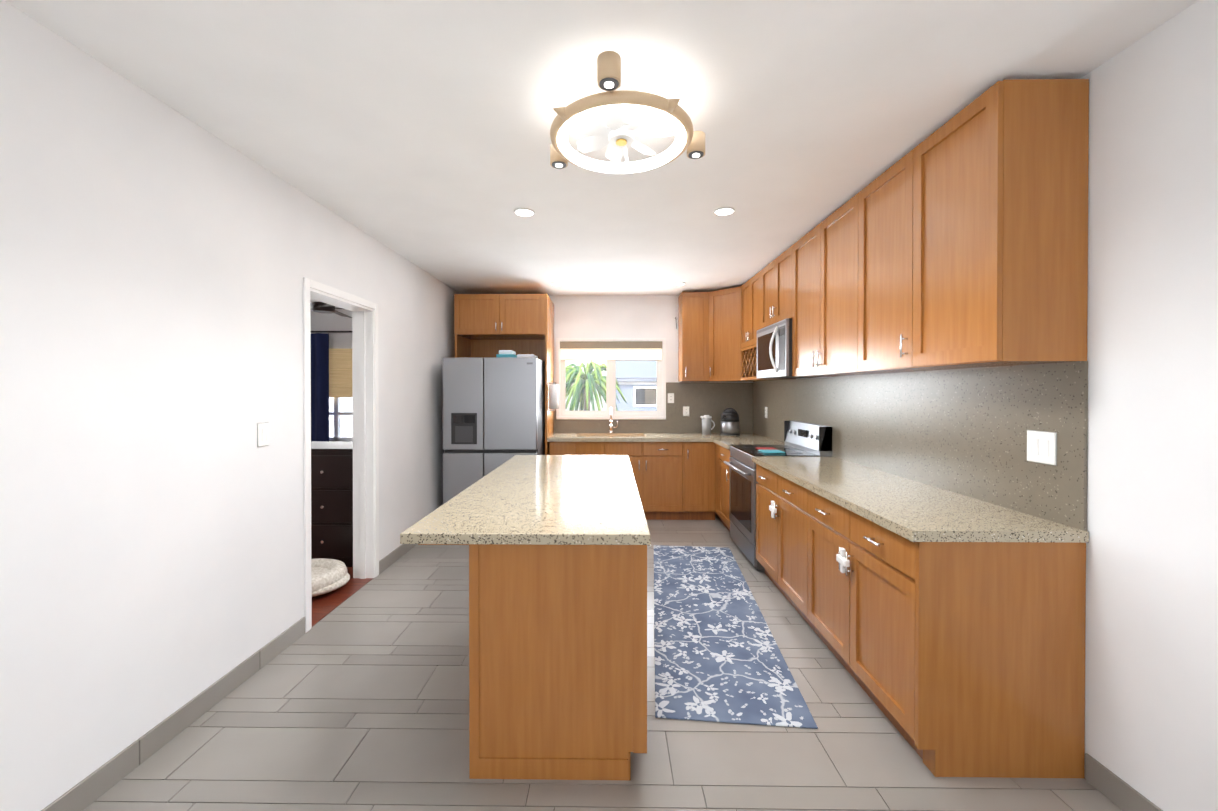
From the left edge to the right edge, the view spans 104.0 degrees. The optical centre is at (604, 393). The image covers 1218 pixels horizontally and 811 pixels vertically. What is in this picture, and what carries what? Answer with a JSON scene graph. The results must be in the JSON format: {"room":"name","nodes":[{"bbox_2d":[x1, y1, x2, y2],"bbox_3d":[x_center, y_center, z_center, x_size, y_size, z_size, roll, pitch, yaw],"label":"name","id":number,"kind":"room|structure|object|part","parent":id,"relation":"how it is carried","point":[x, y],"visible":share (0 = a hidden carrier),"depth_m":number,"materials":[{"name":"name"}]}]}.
{"room":"kitchen","nodes":[
{"label":"kitchen","id":0,"kind":"room"},
{"bbox_2d":[0,0,459,810],"bbox_3d":[-1.845,0.120,2.009,0.150,2.580,9.340,0,0,1],"label":"wall","id":1,"kind":"structure","parent":0,"point":[160,260],"depth_m":1.84,"materials":[{"name":"paint"}]},
{"bbox_2d":[41,617,304,810],"bbox_3d":[-1.789,1.373,0.127,0.011,0.098,5.323,0,0,1],"label":"baseboard","id":2,"kind":"structure","parent":1,"relation":"attached to","point":[86,792],"depth_m":1.91,"materials":[{"name":"tile"}]},
{"bbox_2d":[257,422,268,446],"bbox_3d":[-1.758,0.212,2.458,0.010,0.123,0.080,0,0,1],"label":"light switch","id":3,"kind":"object","parent":1,"relation":"attached to","point":[262,434],"visible":1,"depth_m":2.45,"materials":[{"name":"white plastic"}]},
{"bbox_2d":[303,277,378,632],"bbox_3d":[-1.824,0.359,3.225,0.168,2.085,0.880,0,0,1],"label":"door frame","id":4,"kind":"structure","parent":1,"relation":"attached to","point":[365,390],"depth_m":3.59,"materials":[{"name":"white paint"}]},
{"bbox_2d":[379,544,416,573],"bbox_3d":[-1.729,1.343,4.749,0.011,0.098,2.153,0,0,1],"label":"baseboard","id":5,"kind":"structure","parent":1,"relation":"attached to","point":[390,559],"depth_m":3.92,"materials":[{"name":"tile"}]},
{"bbox_2d":[310,307,351,348],"bbox_3d":[-3.520,0.090,6.641,3.320,2.580,0.120,0,0,1],"label":"wall","id":6,"kind":"structure","parent":0,"point":[326,322],"depth_m":6.58,"materials":[{"name":"paint"}]},
{"bbox_2d":[311,331,351,440],"bbox_3d":[-3.682,0.240,6.502,2.000,2.181,0.160,0,0,1],"label":"curtain","id":7,"kind":"object","parent":6,"relation":"attached to","point":[319,385],"visible":0.15,"depth_m":6.47,"materials":[{"name":"blue fabric"}]},
{"bbox_2d":[329,349,351,396],"bbox_3d":[-3.731,-0.283,6.541,1.360,0.672,0.024,0,0,1],"label":"blind","id":8,"kind":"object","parent":6,"relation":"attached to","point":[340,372],"visible":0.31,"depth_m":6.54,"materials":[{"name":"brown wood"}]},
{"bbox_2d":[329,397,352,441],"bbox_3d":[-3.730,0.050,6.613,1.380,1.280,0.140,0,0,1],"label":"window","id":9,"kind":"structure","parent":6,"relation":"in","point":[336,413],"depth_m":6.62,"materials":[{"name":"white plastic"}]},
{"bbox_2d":[5,0,1197,294],"bbox_3d":[-0.005,-1.218,1.606,3.780,0.100,8.600,0,0,1],"label":"ceiling","id":10,"kind":"structure","parent":0,"point":[415,132],"depth_m":1.88,"materials":[{"name":"paint"}]},
{"bbox_2d":[514,208,534,216],"bbox_3d":[-0.516,-1.173,3.083,0.136,0.012,0.136,0,0,1],"label":"recessed light","id":11,"kind":"object","parent":10,"relation":"in","point":[524,212],"visible":1,"depth_m":3.08,"materials":[{"name":"white plastic"}]},
{"bbox_2d":[551,282,562,285],"bbox_3d":[-0.509,-1.187,5.163,0.136,0.012,0.136,0,0,1],"label":"recessed light","id":12,"kind":"object","parent":10,"relation":"in","point":[557,284],"visible":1,"depth_m":5.17,"materials":[{"name":"white plastic"}]},
{"bbox_2d":[550,51,704,173],"bbox_3d":[0.092,-1.077,1.847,0.670,0.182,0.664,0,0,1],"label":"ceiling fan light","id":13,"kind":"object","parent":10,"relation":"attached to","point":[617,107],"visible":1,"depth_m":1.82,"materials":[{"name":"gold plastic"}]},
{"bbox_2d":[673,282,684,285],"bbox_3d":[0.811,-1.187,5.146,0.136,0.012,0.136,0,0,1],"label":"recessed light","id":14,"kind":"object","parent":10,"relation":"in","point":[678,283],"visible":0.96,"depth_m":5.12,"materials":[{"name":"white plastic"}]},
{"bbox_2d":[713,207,734,215],"bbox_3d":[0.774,-1.173,3.066,0.136,0.012,0.136,0,0,1],"label":"recessed light","id":15,"kind":"object","parent":10,"relation":"in","point":[723,211],"visible":0.98,"depth_m":3.06,"materials":[{"name":"white plastic"}]},
{"bbox_2d":[83,515,1121,810],"bbox_3d":[-1.735,1.460,2.016,7.250,0.100,9.340,0,0,1],"label":"floor","id":16,"kind":"structure","parent":0,"point":[357,699],"depth_m":1.91,"materials":[{"name":"grey tile"}]},
{"bbox_2d":[311,558,349,596],"bbox_3d":[-2.123,1.320,3.370,0.600,0.158,0.540,0,0,1],"label":"dog bed","id":17,"kind":"object","parent":16,"relation":"on","point":[328,575],"visible":0.46,"depth_m":3.35,"materials":[{"name":"white fabric"}]},
{"bbox_2d":[311,441,352,566],"bbox_3d":[-2.553,0.919,4.091,1.260,0.955,0.565,0,0,1],"label":"dresser","id":18,"kind":"object","parent":16,"relation":"on","point":[331,499],"visible":0.1,"depth_m":3.82,"materials":[{"name":"black wood"}]},
{"bbox_2d":[443,350,544,503],"bbox_3d":[-1.129,0.467,5.139,0.936,1.845,0.866,0,0,1],"label":"fridge","id":19,"kind":"object","parent":16,"relation":"on","point":[493,413],"depth_m":4.71,"materials":[{"name":"grey metal"}]},
{"bbox_3d":[-0.925,-0.409,5.093,0.390,0.093,0.300,0,0,1],"label":"items on top of the fridge","id":20,"kind":"part","parent":19,"relation":"part of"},
{"bbox_2d":[469,470,650,780],"bbox_3d":[-0.243,0.971,2.740,0.896,0.869,2.006,0,0,1],"label":"kitchen island","id":21,"kind":"object","parent":16,"relation":"on","point":[558,635],"depth_m":1.74,"materials":[{"name":"brown wood"}]},
{"bbox_2d":[400,455,651,546],"bbox_3d":[-0.271,0.515,2.742,0.900,0.040,2.078,0,0,1],"label":"island countertop","id":22,"kind":"structure","parent":21,"relation":"on","point":[528,500],"depth_m":2.05,"materials":[{"name":"beige stone"}]},
{"bbox_2d":[546,443,581,454],"bbox_3d":[-0.419,0.953,5.488,0.351,0.869,0.625,0,0,1],"label":"base cabinet","id":23,"kind":"object","parent":16,"relation":"on","point":[551,448],"depth_m":5.17,"materials":[{"name":"brown wood"}]},
{"bbox_2d":[582,443,609,454],"bbox_3d":[-0.150,0.953,5.485,0.432,0.869,0.625,0,0,1],"label":"base cabinet","id":24,"kind":"object","parent":16,"relation":"on","point":[587,448],"depth_m":5.17,"materials":[{"name":"brown wood"}]},
{"bbox_2d":[610,443,689,519],"bbox_3d":[0.428,0.953,5.477,1.007,0.869,0.625,0,0,1],"label":"base cabinet","id":25,"kind":"object","parent":16,"relation":"on","point":[661,471],"depth_m":5.17,"materials":[{"name":"brown wood"}]},
{"bbox_2d":[546,431,769,442],"bbox_3d":[0.600,0.505,5.457,2.420,0.054,0.655,0,0,1],"label":"countertop","id":26,"kind":"structure","parent":25,"relation":"on","point":[557,437],"depth_m":5.19,"materials":[{"name":"beige stone"}]},
{"bbox_2d":[610,407,617,434],"bbox_3d":[0.112,0.318,5.641,0.113,0.315,0.211,0,0,1],"label":"faucet","id":27,"kind":"object","parent":26,"relation":"on","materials":[{"name":"silver metal"}]},
{"bbox_2d":[701,415,714,434],"bbox_3d":[1.209,0.364,5.561,0.181,0.224,0.120,0,0,1],"label":"pitcher","id":28,"kind":"object","parent":26,"relation":"on","point":[706,424],"visible":1,"depth_m":5.52,"materials":[{"name":"grey ceramic"}]},
{"bbox_2d":[720,408,739,435],"bbox_3d":[1.439,0.320,5.461,0.229,0.313,0.229,0,0,1],"label":"coffee maker","id":29,"kind":"object","parent":26,"relation":"on","point":[729,420],"visible":1,"depth_m":5.38,"materials":[{"name":"black plastic"}]},
{"bbox_2d":[690,443,705,519],"bbox_3d":[1.009,0.953,5.470,0.429,0.869,0.625,0,0,1],"label":"base cabinet","id":30,"kind":"object","parent":16,"relation":"on","point":[697,451],"depth_m":5.17,"materials":[{"name":"brown wood"}]},
{"bbox_2d":[714,439,784,450],"bbox_3d":[1.484,0.502,4.795,0.635,0.040,0.645,0,0,1],"label":"countertop","id":31,"kind":"structure","parent":30,"relation":"on","point":[726,443],"depth_m":4.78,"materials":[{"name":"beige stone"}]},
{"bbox_2d":[706,439,717,519],"bbox_3d":[1.470,0.956,5.036,0.670,0.869,0.271,0,0,1],"label":"base cabinet","id":32,"kind":"object","parent":16,"relation":"on","point":[711,448],"depth_m":5.15,"materials":[{"name":"brown wood"}]},
{"bbox_2d":[718,447,731,530],"bbox_3d":[1.498,0.958,4.718,0.605,0.869,0.486,0,0,1],"label":"base cabinet","id":33,"kind":"object","parent":16,"relation":"on","point":[723,455],"depth_m":4.81,"materials":[{"name":"brown wood"}]},
{"bbox_2d":[654,545,817,728],"bbox_3d":[0.675,1.397,3.174,0.680,0.008,2.300,0,0,6],"label":"rug","id":34,"kind":"object","parent":16,"relation":"on","point":[719,657],"visible":0.98,"depth_m":2.59,"materials":[{"name":"blue fabric"}]},
{"bbox_2d":[756,463,797,611],"bbox_3d":[1.478,0.968,3.191,0.605,0.869,1.031,0,0,1],"label":"base cabinet","id":35,"kind":"object","parent":16,"relation":"on","point":[776,497],"depth_m":3.21,"materials":[{"name":"brown wood"}]},
{"bbox_2d":[724,421,831,569],"bbox_3d":[1.449,0.826,4.090,0.677,1.140,0.754,0,0,1],"label":"range","id":36,"kind":"object","parent":16,"relation":"on","point":[804,439],"visible":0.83,"depth_m":3.98,"materials":[{"name":"silver metal"}]},
{"bbox_2d":[756,448,784,452],"bbox_3d":[1.370,0.474,3.894,0.170,0.010,0.170,0,0,1],"label":"pot holder","id":37,"kind":"object","parent":36,"relation":"on","point":[767,449],"depth_m":3.92,"materials":[{"name":"teal fabric"}]},
{"bbox_2d":[798,487,1088,777],"bbox_3d":[1.466,0.974,2.272,0.605,0.869,1.052,0,0,1],"label":"base cabinet","id":38,"kind":"object","parent":16,"relation":"on","point":[948,627],"depth_m":1.75,"materials":[{"name":"brown wood"}]},
{"bbox_2d":[752,456,1088,542],"bbox_3d":[1.457,0.516,2.718,0.635,0.040,1.970,0,0,1],"label":"countertop","id":39,"kind":"structure","parent":38,"relation":"on","point":[909,508],"depth_m":2.14,"materials":[{"name":"beige stone"}]},
{"bbox_2d":[548,295,678,419],"bbox_3d":[-0.010,0.095,5.855,3.660,2.580,0.120,0,0,1],"label":"wall","id":40,"kind":"structure","parent":0,"point":[615,316],"depth_m":5.79,"materials":[{"name":"paint"}]},
{"bbox_2d":[454,293,553,454],"bbox_3d":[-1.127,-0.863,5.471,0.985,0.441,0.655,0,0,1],"label":"upper cabinet","id":41,"kind":"object","parent":40,"relation":"attached to","point":[478,318],"depth_m":5.15,"materials":[{"name":"brown wood"}]},
{"bbox_2d":[548,383,558,410],"bbox_3d":[-0.556,0.034,5.242,0.117,0.310,0.110,0,0,1],"label":"paper towel","id":42,"kind":"object","parent":41,"relation":"attached to","point":[553,396],"visible":1,"depth_m":5.20,"materials":[{"name":"white paper"}]},
{"bbox_2d":[556,338,665,418],"bbox_3d":[0.085,-0.181,5.824,1.330,0.988,0.135,0,0,1],"label":"window","id":43,"kind":"structure","parent":40,"relation":"in","point":[610,351],"depth_m":5.80,"materials":[{"name":"white plastic"}]},
{"bbox_2d":[554,382,753,432],"bbox_3d":[0.593,0.165,5.779,2.400,0.620,0.012,0,0,1],"label":"backsplash","id":44,"kind":"structure","parent":40,"relation":"attached to","point":[702,398],"depth_m":5.77,"materials":[{"name":"tile"}]},
{"bbox_2d":[668,393,673,402],"bbox_3d":[0.809,0.056,5.764,0.080,0.123,0.009,0,0,1],"label":"electrical outlet","id":45,"kind":"object","parent":40,"relation":"attached to","point":[670,397],"visible":1,"depth_m":5.76,"materials":[{"name":"white plastic"}]},
{"bbox_2d":[683,406,688,415],"bbox_3d":[0.994,0.216,5.763,0.080,0.123,0.009,0,0,1],"label":"electrical outlet","id":46,"kind":"object","parent":40,"relation":"attached to","point":[685,410],"visible":1,"depth_m":5.76,"materials":[{"name":"white plastic"}]},
{"bbox_2d":[678,292,701,381],"bbox_3d":[1.077,-0.656,5.586,0.360,1.026,0.369,0,0,1],"label":"upper cabinet","id":47,"kind":"object","parent":40,"relation":"attached to","point":[689,303],"depth_m":5.46,"materials":[{"name":"brown wood"}]},
{"bbox_2d":[702,286,745,381],"bbox_3d":[1.322,-0.655,5.435,0.365,1.026,0.665,0,0,1],"label":"upper cabinet","id":48,"kind":"object","parent":40,"relation":"attached to","point":[723,357],"depth_m":5.33,"materials":[{"name":"brown wood"}]},
{"bbox_2d":[797,0,1217,810],"bbox_3d":[1.825,0.122,1.591,0.120,2.580,8.600,0,0,1],"label":"wall","id":49,"kind":"structure","parent":0,"point":[1151,680],"depth_m":1.52,"materials":[{"name":"paint"}]},
{"bbox_2d":[742,273,757,350],"bbox_3d":[1.639,-0.816,4.779,0.325,0.696,0.757,0,0,1],"label":"upper cabinet","id":50,"kind":"object","parent":49,"relation":"attached to","point":[749,289],"depth_m":4.80,"materials":[{"name":"brown wood"}]},
{"bbox_2d":[765,407,767,417],"bbox_3d":[1.793,0.209,5.272,0.009,0.123,0.080,0,0,1],"label":"electrical outlet","id":51,"kind":"object","parent":49,"relation":"attached to","point":[766,412],"visible":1,"depth_m":5.25,"materials":[{"name":"white plastic"}]},
{"bbox_2d":[758,251,785,329],"bbox_3d":[1.630,-0.876,4.077,0.325,0.566,0.766,0,0,1],"label":"upper cabinet","id":52,"kind":"object","parent":49,"relation":"attached to","point":[772,278],"depth_m":4.14,"materials":[{"name":"brown wood"}]},
{"bbox_2d":[756,318,812,378],"bbox_3d":[1.572,-0.363,4.081,0.431,0.450,0.752,0,0,1],"label":"microwave","id":53,"kind":"object","parent":52,"relation":"attached to","point":[774,350],"visible":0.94,"depth_m":3.90,"materials":[{"name":"silver metal"}]},
{"bbox_2d":[786,200,851,376],"bbox_3d":[1.618,-0.640,3.205,0.325,1.026,1.101,0,0,1],"label":"upper cabinet","id":54,"kind":"object","parent":49,"relation":"attached to","point":[818,264],"depth_m":3.19,"materials":[{"name":"brown wood"}]},
{"bbox_2d":[850,161,916,374],"bbox_3d":[1.609,-0.636,2.469,0.325,1.026,0.611,0,0,1],"label":"upper cabinet","id":55,"kind":"object","parent":49,"relation":"attached to","point":[874,209],"depth_m":2.57,"materials":[{"name":"brown wood"}]},
{"bbox_2d":[754,361,1087,530],"bbox_3d":[1.785,0.179,3.753,0.012,0.620,4.033,0,0,1],"label":"backsplash","id":56,"kind":"structure","parent":49,"relation":"attached to","point":[962,431],"depth_m":2.33,"materials":[{"name":"stone"}]},
{"bbox_2d":[898,79,1088,370],"bbox_3d":[1.603,-0.633,2.009,0.325,1.026,0.551,0,0,1],"label":"upper cabinet","id":57,"kind":"object","parent":49,"relation":"attached to","point":[993,203],"depth_m":1.74,"materials":[{"name":"brown wood"}]},
{"bbox_2d":[1027,430,1056,465],"bbox_3d":[1.749,0.215,1.907,0.010,0.130,0.130,0,0,1],"label":"light switch","id":58,"kind":"object","parent":49,"relation":"attached to","point":[1041,447],"visible":1,"depth_m":1.90,"materials":[{"name":"white plastic"}]},
{"bbox_2d":[1085,753,1162,810],"bbox_3d":[1.733,1.376,-0.420,0.011,0.098,4.320,0,0,1],"label":"baseboard","id":59,"kind":"structure","parent":49,"relation":"attached to","point":[1120,793],"depth_m":1.64,"materials":[{"name":"tile"}]},
{"bbox_3d":[-3.617,-1.232,3.773,3.440,0.100,5.840,0,0,1],"label":"ceiling","id":60,"kind":"structure","parent":0,"visible":0},
{"bbox_2d":[310,302,351,317],"bbox_3d":[-2.978,-1.024,5.035,1.271,0.329,1.283,0,0,1],"label":"ceiling fan","id":61,"kind":"object","parent":60,"relation":"hanging from","point":[319,307],"visible":0.38,"depth_m":4.95,"materials":[{"name":"black"}]},
{"label":"outside","id":62,"kind":"structure","parent":0,"visible":0},
{"bbox_2d":[329,397,352,436],"bbox_3d":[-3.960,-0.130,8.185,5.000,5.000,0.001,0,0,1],"label":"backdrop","id":63,"kind":"structure","parent":62,"point":[347,431],"depth_m":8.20,"materials":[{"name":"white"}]},
{"bbox_2d":[566,361,626,410],"bbox_3d":[-0.357,1.858,9.450,1.650,5.008,1.657,0,0,1],"label":"palm tree","id":64,"kind":"object","parent":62,"point":[598,385],"depth_m":9.14,"materials":[{"name":"green plant"}]},
{"bbox_2d":[616,361,656,410],"bbox_3d":[3.053,1.026,18.677,5.850,6.554,6.450,0,0,1],"label":"house","id":65,"kind":"structure","parent":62,"point":[634,395],"depth_m":15.92,"materials":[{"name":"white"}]}
]}

